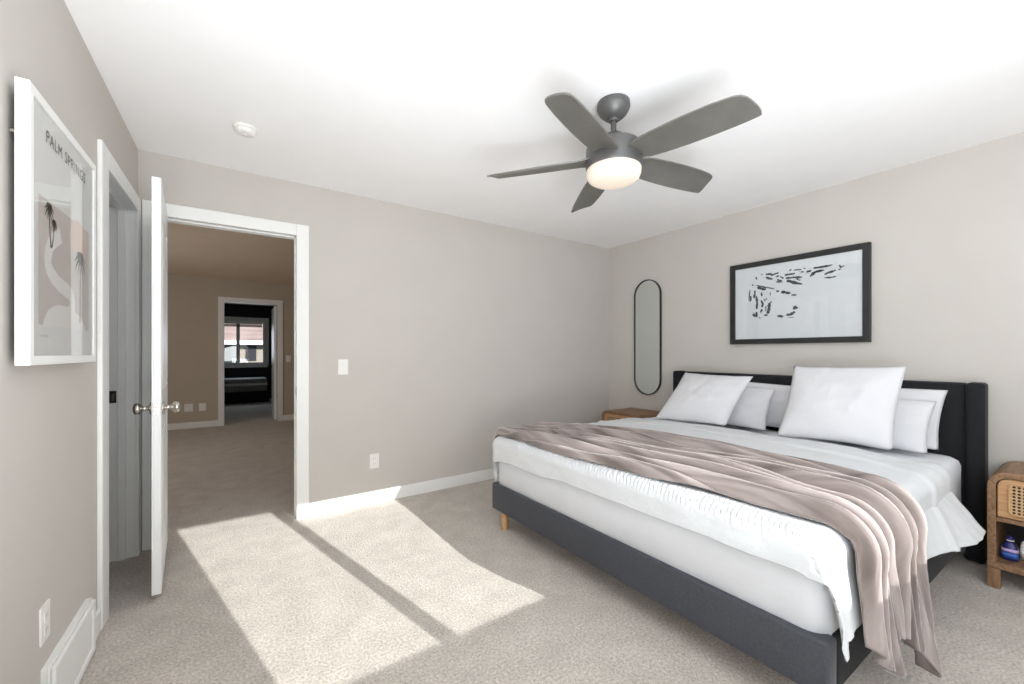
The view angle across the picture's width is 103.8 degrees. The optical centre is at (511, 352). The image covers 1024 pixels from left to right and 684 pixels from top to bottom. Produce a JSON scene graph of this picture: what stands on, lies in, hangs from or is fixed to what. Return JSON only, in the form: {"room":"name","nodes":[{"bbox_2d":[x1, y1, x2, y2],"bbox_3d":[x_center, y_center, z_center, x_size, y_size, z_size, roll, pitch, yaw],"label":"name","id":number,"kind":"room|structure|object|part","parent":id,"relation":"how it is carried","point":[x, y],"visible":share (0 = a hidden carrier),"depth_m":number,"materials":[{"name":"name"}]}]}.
{"room":"bedroom","nodes":[
{"label":"bedroom","id":0,"kind":"room"},
{"bbox_2d":[0,0,137,683],"bbox_3d":[-0.930,-0.016,0.359,0.120,2.440,4.939,0,0,-34],"label":"wall","id":1,"kind":"structure","parent":0,"point":[48,413],"depth_m":1.27,"materials":[{"name":"beige paint"}]},
{"bbox_2d":[39,598,49,647],"bbox_3d":[-1.467,0.846,1.262,0.008,0.117,0.072,0,0,-34],"label":"wall outlet","id":2,"kind":"object","parent":1,"relation":"attached to","point":[44,611],"visible":1,"depth_m":1.25,"materials":[{"name":"white plastic"}]},
{"bbox_2d":[44,608,48,622],"bbox_3d":[-1.464,0.825,1.264,0.002,0.030,0.034,0,0,-34],"label":"socket","id":3,"kind":"object","parent":2,"relation":"attached to","point":[46,610],"depth_m":1.26,"materials":[{"name":"white plastic"}]},
{"bbox_2d":[44,621,48,635],"bbox_3d":[-1.464,0.867,1.264,0.002,0.030,0.034,0,0,-34],"label":"socket","id":4,"kind":"object","parent":2,"relation":"attached to","point":[46,624],"depth_m":1.26,"materials":[{"name":"white plastic"}]},
{"bbox_2d":[9,76,95,365],"bbox_3d":[-1.475,-0.348,1.309,0.045,0.764,0.600,0,0,-34],"label":"framed poster","id":5,"kind":"object","parent":1,"relation":"attached to","point":[55,178],"visible":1,"depth_m":1.21,"materials":[{"name":"paper"}]},
{"bbox_2d":[34,98,91,355],"bbox_3d":[-1.463,-0.348,1.317,0.004,0.712,0.548,0,0,-34],"label":"print","id":6,"kind":"object","parent":5,"relation":"attached to","point":[62,176],"depth_m":1.27,"materials":[{"name":"paper"}]},
{"bbox_2d":[39,194,88,330],"bbox_3d":[-1.462,-0.272,1.321,0.001,0.382,0.456,0,0,-34],"label":"art","id":7,"kind":"object","parent":5,"relation":"attached to","point":[63,236],"depth_m":1.28},
{"bbox_2d":[40,598,95,683],"bbox_3d":[-1.567,1.090,1.431,0.032,0.217,0.440,0,0,-34],"label":"air vent","id":8,"kind":"object","parent":1,"relation":"in","point":[70,658],"visible":1,"depth_m":1.43,"materials":[{"name":"white metal"}]},
{"bbox_3d":[-1.562,1.090,1.435,0.006,0.149,0.364,0,0,-34],"label":"panel","id":9,"kind":"part","parent":8,"relation":"part of","materials":[{"name":"white metal"}]},
{"bbox_2d":[96,609,100,638],"bbox_3d":[-0.636,1.155,0.045,0.014,0.098,4.089,0,0,-34],"label":"baseboard","id":10,"kind":"structure","parent":1,"relation":"attached to","point":[98,612],"depth_m":1.71,"materials":[{"name":"white wood"}]},
{"bbox_2d":[97,139,140,629],"bbox_3d":[-2.017,0.139,2.080,0.018,2.130,0.829,0,0,-34],"label":"trim","id":11,"kind":"structure","parent":1,"relation":"attached to","point":[107,165],"depth_m":1.78,"materials":[{"name":"white wood"}]},
{"bbox_2d":[109,175,134,561],"bbox_3d":[-2.090,0.171,2.065,0.120,2.065,0.705,0,0,-34],"label":"door","id":12,"kind":"structure","parent":1,"relation":"attached to","point":[121,212],"depth_m":2.33,"materials":[{"name":"white wood"}]},
{"bbox_2d":[109,391,115,402],"bbox_3d":[-2.306,0.254,2.318,0.032,0.070,0.005,0,0,-34],"label":"strike plate","id":13,"kind":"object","parent":12,"relation":"attached to","point":[110,392],"depth_m":2.31,"materials":[{"name":"metal"}]},
{"bbox_2d":[168,274,293,423],"bbox_3d":[-5.006,-0.016,6.585,4.320,2.440,0.120,0,0,-34],"label":"wall","id":14,"kind":"structure","parent":0,"point":[192,300],"depth_m":6.49,"materials":[{"name":"beige paint"}]},
{"bbox_2d":[184,404,192,411],"bbox_3d":[-5.156,0.874,6.405,0.110,0.125,0.008,0,0,-34],"label":"wall outlet","id":15,"kind":"object","parent":14,"relation":"attached to","point":[187,407],"visible":1,"depth_m":6.40,"materials":[{"name":"white plastic"}]},
{"bbox_2d":[168,420,217,429],"bbox_3d":[-5.798,1.155,5.965,2.314,0.098,0.014,0,0,-34],"label":"baseboard","id":16,"kind":"structure","parent":14,"relation":"attached to","point":[174,426],"depth_m":6.42,"materials":[{"name":"white wood"}]},
{"bbox_2d":[199,403,205,410],"bbox_3d":[-5.012,0.874,6.503,0.090,0.120,0.008,0,0,-34],"label":"wall outlet","id":17,"kind":"object","parent":14,"relation":"attached to","point":[202,406],"visible":1,"depth_m":6.50,"materials":[{"name":"white plastic"}]},
{"bbox_2d":[218,296,282,425],"bbox_3d":[-4.455,0.136,6.876,0.930,2.135,0.018,0,0,-34],"label":"trim","id":18,"kind":"structure","parent":14,"relation":"attached to","point":[221,300],"depth_m":6.82,"materials":[{"name":"white wood"}]},
{"bbox_2d":[268,306,276,419],"bbox_3d":[-4.458,0.178,7.459,0.105,2.028,0.730,0,0,-34],"label":"door","id":19,"kind":"structure","parent":14,"relation":"in","point":[273,366],"depth_m":7.18,"materials":[{"name":"wood"}]},
{"bbox_2d":[283,414,293,420],"bbox_3d":[-3.676,1.155,7.408,0.954,0.098,0.014,0,0,-34],"label":"baseboard","id":20,"kind":"structure","parent":14,"relation":"attached to","point":[285,417],"depth_m":7.18,"materials":[{"name":"white wood"}]},
{"bbox_2d":[286,356,290,361],"bbox_3d":[-4.002,0.104,7.189,0.072,0.117,0.010,0,0,-34],"label":"light switch","id":21,"kind":"object","parent":14,"relation":"attached to","point":[288,358],"visible":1,"depth_m":7.19,"materials":[{"name":"white plastic"}]},
{"bbox_2d":[224,304,272,397],"bbox_3d":[-6.953,-0.016,10.340,3.320,2.440,0.120,0,0,-34],"label":"wall","id":22,"kind":"structure","parent":0,"point":[230,310],"depth_m":10.43,"materials":[{"name":"paint"}]},
{"bbox_2d":[224,321,262,326],"bbox_3d":[-6.984,-0.731,10.252,1.050,0.120,0.034,0,0,-34],"label":"window blind","id":23,"kind":"object","parent":22,"relation":"attached to","point":[239,324],"visible":0.6,"depth_m":10.29,"materials":[{"name":"grey fabric"}]},
{"bbox_3d":[-6.985,-0.769,10.253,1.050,0.045,0.032,0,0,-34],"label":"head rail","id":24,"kind":"part","parent":23,"relation":"part of","materials":[{"name":"white plastic"}]},
{"bbox_2d":[224,316,268,367],"bbox_3d":[-6.998,-0.271,10.271,1.330,1.290,0.093,0,0,-34],"label":"window","id":25,"kind":"structure","parent":22,"relation":"attached to","point":[237,328],"depth_m":10.38,"materials":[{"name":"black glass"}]},
{"bbox_2d":[138,149,608,550],"bbox_3d":[-0.590,-0.016,3.645,4.377,2.440,0.116,0,0,-34],"label":"wall","id":26,"kind":"structure","parent":0,"point":[451,331],"depth_m":3.46,"materials":[{"name":"beige paint"}]},
{"bbox_2d":[133,176,179,595],"bbox_3d":[-1.920,0.159,2.228,0.180,2.021,0.722,0,0,-34],"label":"door","id":27,"kind":"structure","parent":26,"relation":"in","point":[158,408],"depth_m":1.95,"materials":[{"name":"white wood"}]},
{"bbox_3d":[-1.801,0.272,1.960,0.074,0.062,0.062,0,0,-34],"label":"knob","id":28,"kind":"part","parent":27,"relation":"part of","materials":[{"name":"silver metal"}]},
{"bbox_3d":[-1.720,0.271,1.943,0.024,0.055,0.006,0,0,-34],"label":"latch plate","id":29,"kind":"part","parent":27,"relation":"part of","materials":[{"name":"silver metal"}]},
{"bbox_3d":[-1.714,0.272,2.020,0.074,0.062,0.062,0,0,-34],"label":"knob","id":30,"kind":"part","parent":27,"relation":"part of","materials":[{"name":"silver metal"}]},
{"bbox_2d":[142,199,308,550],"bbox_3d":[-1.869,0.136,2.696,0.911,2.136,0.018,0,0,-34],"label":"trim","id":31,"kind":"structure","parent":26,"relation":"attached to","point":[301,232],"depth_m":2.75,"materials":[{"name":"white wood"}]},
{"bbox_2d":[168,221,293,239],"bbox_3d":[-1.944,0.136,2.807,0.911,2.136,0.018,0,0,-34],"label":"trim","id":32,"kind":"structure","parent":26,"relation":"attached to","point":[168,221],"depth_m":2.79,"materials":[{"name":"white wood"}]},
{"bbox_2d":[338,359,347,374],"bbox_3d":[-1.298,0.108,3.088,0.072,0.117,0.010,0,0,-34],"label":"light switch","id":33,"kind":"object","parent":26,"relation":"attached to","point":[342,363],"visible":1,"depth_m":3.08,"materials":[{"name":"white plastic"}]},
{"bbox_2d":[370,453,378,468],"bbox_3d":[-1.103,0.866,3.222,0.072,0.117,0.008,0,0,-34],"label":"wall outlet","id":34,"kind":"object","parent":26,"relation":"attached to","point":[374,458],"visible":1,"depth_m":3.22,"materials":[{"name":"white plastic"}]},
{"bbox_2d":[309,469,498,516],"bbox_3d":[-0.173,1.155,3.850,3.189,0.098,0.014,0,0,-34],"label":"baseboard","id":35,"kind":"structure","parent":26,"relation":"attached to","point":[347,502],"depth_m":3.31,"materials":[{"name":"white wood"}]},
{"bbox_2d":[64,0,1023,306],"bbox_3d":[-2.601,-1.296,4.743,6.629,0.120,14.470,0,0,-34],"label":"ceiling","id":36,"kind":"structure","parent":0,"point":[412,103],"depth_m":1.90,"materials":[{"name":"white paint"}]},
{"bbox_2d":[232,122,257,137],"bbox_3d":[-1.466,-1.216,2.208,0.116,0.041,0.116,0,0,-34],"label":"smoke detector","id":37,"kind":"object","parent":36,"relation":"attached to","point":[243,129],"visible":1,"depth_m":2.18,"materials":[{"name":"white plastic"}]},
{"bbox_2d":[487,92,761,212],"bbox_3d":[0.536,-1.038,1.982,1.220,0.397,1.216,0,0,-34],"label":"ceiling fan","id":38,"kind":"object","parent":36,"relation":"hanging from","point":[614,159],"visible":1,"depth_m":1.86,"materials":[{"name":"metal"}]},
{"bbox_3d":[0.144,-0.941,2.073,0.539,0.060,0.157,0,0,14],"label":"blade","id":39,"kind":"part","parent":38,"relation":"part of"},
{"bbox_3d":[0.301,-0.941,1.678,0.157,0.060,0.539,0,0,34],"label":"blade","id":40,"kind":"part","parent":38,"relation":"part of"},
{"bbox_3d":[0.471,-0.941,2.354,0.157,0.060,0.539,0,0,-4],"label":"blade","id":41,"kind":"part","parent":38,"relation":"part of","materials":[{"name":"grey wood"}]},
{"bbox_3d":[0.502,-0.874,1.987,0.266,0.069,0.266,0,0,-34],"label":"lamp shade","id":42,"kind":"part","parent":38,"relation":"part of","materials":[{"name":"white glass"}]},
{"bbox_3d":[0.842,-0.941,2.130,0.539,0.060,0.157,0,0,-22],"label":"blade","id":43,"kind":"part","parent":38,"relation":"part of","materials":[{"name":"grey wood"}]},
{"bbox_3d":[0.739,-0.941,1.704,0.157,0.060,0.539,0,0,-39],"label":"blade","id":44,"kind":"part","parent":38,"relation":"part of","materials":[{"name":"grey wood"}]},
{"bbox_2d":[79,398,1023,683],"bbox_3d":[-2.593,1.254,4.706,7.400,0.100,14.500,0,0,-34],"label":"floor","id":45,"kind":"structure","parent":0,"point":[429,587],"depth_m":1.94,"materials":[{"name":"beige carpet"}]},
{"bbox_2d":[224,377,268,403],"bbox_3d":[-7.047,0.914,9.677,2.020,0.580,0.830,0,0,-34],"label":"platform bed","id":46,"kind":"object","parent":45,"relation":"on","point":[244,389],"visible":0.39,"depth_m":9.66,"materials":[{"name":"black fabric"}]},
{"bbox_3d":[-7.058,0.779,9.676,1.960,0.310,0.780,0,0,-34],"label":"mattress","id":47,"kind":"part","parent":46,"relation":"part of","materials":[{"name":"grey fabric"}]},
{"bbox_2d":[601,407,659,420],"bbox_3d":[1.262,0.904,4.199,0.409,0.600,0.497,0,0,-34],"label":"nightstand","id":48,"kind":"object","parent":45,"relation":"on","point":[615,414],"visible":0.28,"depth_m":4.14,"materials":[{"name":"brown wood"}]},
{"bbox_3d":[1.097,0.736,4.087,0.003,0.144,0.345,0,0,-34],"label":"cane panel","id":49,"kind":"part","parent":48,"relation":"part of","materials":[{"name":"beige wicker"}]},
{"bbox_3d":[1.109,0.736,4.094,0.024,0.196,0.429,0,0,-34],"label":"drawer","id":50,"kind":"part","parent":48,"relation":"part of","materials":[{"name":"brown wood"}]},
{"bbox_2d":[492,371,987,683],"bbox_3d":[1.317,0.688,2.575,2.147,1.032,2.031,0,0,-34],"label":"bed","id":51,"kind":"object","parent":45,"relation":"on","point":[803,656],"visible":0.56,"depth_m":1.88,"materials":[{"name":"grey fabric"}]},
{"bbox_3d":[-0.048,1.143,2.748,0.060,0.122,0.060,0,0,-34],"label":"leg","id":52,"kind":"part","parent":51,"relation":"part of","materials":[{"name":"brown wood"}]},
{"bbox_3d":[0.448,0.994,2.046,0.072,0.180,1.931,0,0,-35],"label":"foot rail","id":53,"kind":"part","parent":51,"relation":"part of","materials":[{"name":"grey fabric"}]},
{"bbox_2d":[499,417,960,634],"bbox_3d":[1.249,0.789,2.572,1.984,0.382,1.943,0,0,-34],"label":"mattress","id":54,"kind":"object","parent":51,"relation":"on","point":[780,591],"visible":0.23,"depth_m":1.68,"materials":[{"name":"white fabric"}]},
{"bbox_2d":[492,418,985,661],"bbox_3d":[1.061,0.735,2.380,1.537,0.418,2.169,0,0,-34],"label":"duvet","id":55,"kind":"object","parent":54,"relation":"on","point":[815,550],"visible":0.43,"depth_m":1.77,"materials":[{"name":"white fabric"}]},
{"bbox_2d":[655,373,752,425],"bbox_3d":[1.506,0.355,3.183,0.410,0.369,0.578,0,0,-34],"label":"bed pillow","id":56,"kind":"object","parent":55,"relation":"on","point":[700,398],"visible":1,"depth_m":3.13,"materials":[{"name":"white fabric"}]},
{"bbox_2d":[494,421,942,677],"bbox_3d":[0.705,0.774,2.171,0.609,0.658,2.202,0,0,-39],"label":"throw blanket","id":57,"kind":"object","parent":55,"relation":"on","point":[886,528],"visible":0.97,"depth_m":1.45,"materials":[{"name":"beige fabric"}]},
{"bbox_2d":[777,366,906,450],"bbox_3d":[2.004,0.306,2.480,0.303,0.461,0.574,0,0,-34],"label":"bed pillow","id":58,"kind":"object","parent":55,"relation":"on","point":[855,405],"visible":1,"depth_m":2.41,"materials":[{"name":"white fabric"}]},
{"bbox_2d":[727,387,774,430],"bbox_3d":[1.742,0.411,3.260,0.214,0.315,0.665,0,0,-34],"label":"bed pillow","id":59,"kind":"object","parent":54,"relation":"on","point":[750,410],"visible":0.36,"depth_m":3.06,"materials":[{"name":"white fabric"}]},
{"bbox_2d":[747,382,790,427],"bbox_3d":[1.928,0.391,3.214,0.121,0.355,0.790,0,0,-34],"label":"bed pillow","id":60,"kind":"object","parent":54,"relation":"on","point":[778,404],"visible":0.17,"depth_m":3.05,"materials":[{"name":"white fabric"}]},
{"bbox_2d":[893,399,936,453],"bbox_3d":[2.221,0.411,2.576,0.205,0.315,0.675,0,0,-34],"label":"bed pillow","id":61,"kind":"object","parent":54,"relation":"on","point":[912,419],"visible":0.19,"depth_m":2.35,"materials":[{"name":"white fabric"}]},
{"bbox_2d":[899,388,947,449],"bbox_3d":[2.352,0.386,2.609,0.113,0.365,0.648,0,0,-34],"label":"bed pillow","id":62,"kind":"object","parent":54,"relation":"on","point":[938,396],"visible":0.13,"depth_m":2.38,"materials":[{"name":"white fabric"}]},
{"bbox_3d":[2.171,0.660,3.126,0.105,0.967,1.828,0,0,-34],"label":"headboard panel","id":63,"kind":"part","parent":51,"relation":"part of","materials":[{"name":"black fabric"}]},
{"bbox_3d":[1.808,0.994,1.821,1.885,0.180,0.070,0,0,-33],"label":"rail","id":64,"kind":"part","parent":51,"relation":"part of","materials":[{"name":"black fabric"}]},
{"bbox_2d":[987,461,1023,588],"bbox_3d":[2.765,0.904,1.986,0.409,0.600,0.498,0,0,-34],"label":"nightstand","id":65,"kind":"object","parent":45,"relation":"on","point":[1005,487],"visible":0.94,"depth_m":2.06,"materials":[{"name":"brown wood"}]},
{"bbox_3d":[2.488,1.153,2.072,0.045,0.102,0.045,0,0,-34],"label":"leg","id":66,"kind":"part","parent":65,"relation":"part of","materials":[{"name":"brown wood"}]},
{"bbox_2d":[1001,535,1018,561],"bbox_3d":[2.570,1.004,2.072,0.051,0.122,0.059,0,0,-34],"label":"bottle","id":67,"kind":"object","parent":65,"relation":"on","point":[1009,549],"visible":1,"depth_m":2.06,"materials":[{"name":"blue plastic"}]},
{"bbox_2d":[996,516,1023,526],"bbox_3d":[2.759,0.848,1.982,0.384,0.021,0.438,0,0,-34],"label":"shelf","id":68,"kind":"object","parent":65,"relation":"attached to","point":[1006,519],"depth_m":2.02,"materials":[{"name":"brown wood"}]},
{"bbox_3d":[2.612,0.736,1.882,0.024,0.196,0.430,0,0,-34],"label":"drawer","id":69,"kind":"part","parent":65,"relation":"part of","materials":[{"name":"brown wood"}]},
{"bbox_3d":[2.923,0.850,2.094,0.012,0.433,0.438,0,0,-34],"label":"panel","id":70,"kind":"part","parent":65,"relation":"part of","materials":[{"name":"brown wood"}]},
{"bbox_3d":[2.600,0.736,1.875,0.003,0.144,0.346,0,0,-34],"label":"cane panel","id":71,"kind":"part","parent":65,"relation":"part of","materials":[{"name":"beige wicker"}]},
{"bbox_2d":[1020,541,1023,560],"bbox_3d":[2.630,1.016,2.063,0.029,0.098,0.029,0,0,-34],"label":"tube","id":72,"kind":"object","parent":65,"relation":"on","point":[1022,542],"visible":1,"depth_m":2.06,"materials":[{"name":"white plastic"}]},
{"bbox_2d":[609,132,1023,478],"bbox_3d":[2.591,-0.016,2.751,0.120,2.440,4.939,0,0,-34],"label":"wall","id":73,"kind":"structure","parent":0,"point":[945,232],"depth_m":2.69,"materials":[{"name":"beige paint"}]},
{"bbox_2d":[634,279,661,394],"bbox_3d":[1.449,-0.169,4.300,0.025,1.231,0.335,0,0,-34],"label":"wall mirror","id":74,"kind":"object","parent":73,"relation":"attached to","point":[648,294],"visible":1,"depth_m":4.29,"materials":[{"name":"black metal"}]},
{"bbox_2d":[730,242,871,343],"bbox_3d":[2.211,-0.422,3.171,0.034,0.691,0.955,0,0,-34],"label":"framed print","id":75,"kind":"object","parent":73,"relation":"attached to","point":[822,296],"visible":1,"depth_m":3.10,"materials":[{"name":"black wood"}]},
{"label":"outside","id":76,"kind":"structure","parent":0,"visible":0},
{"bbox_3d":[-20.570,3.804,30.272,80.000,0.200,46.800,0,0,-34],"label":"ground","id":77,"kind":"structure","parent":76,"visible":0},
{"bbox_2d":[224,323,262,362],"bbox_3d":[-13.300,0.254,20.463,17.800,6.900,6.200,0,0,-34],"label":"house","id":78,"kind":"structure","parent":77,"relation":"on","point":[251,338],"depth_m":18.25,"materials":[{"name":"beige"}]}
]}

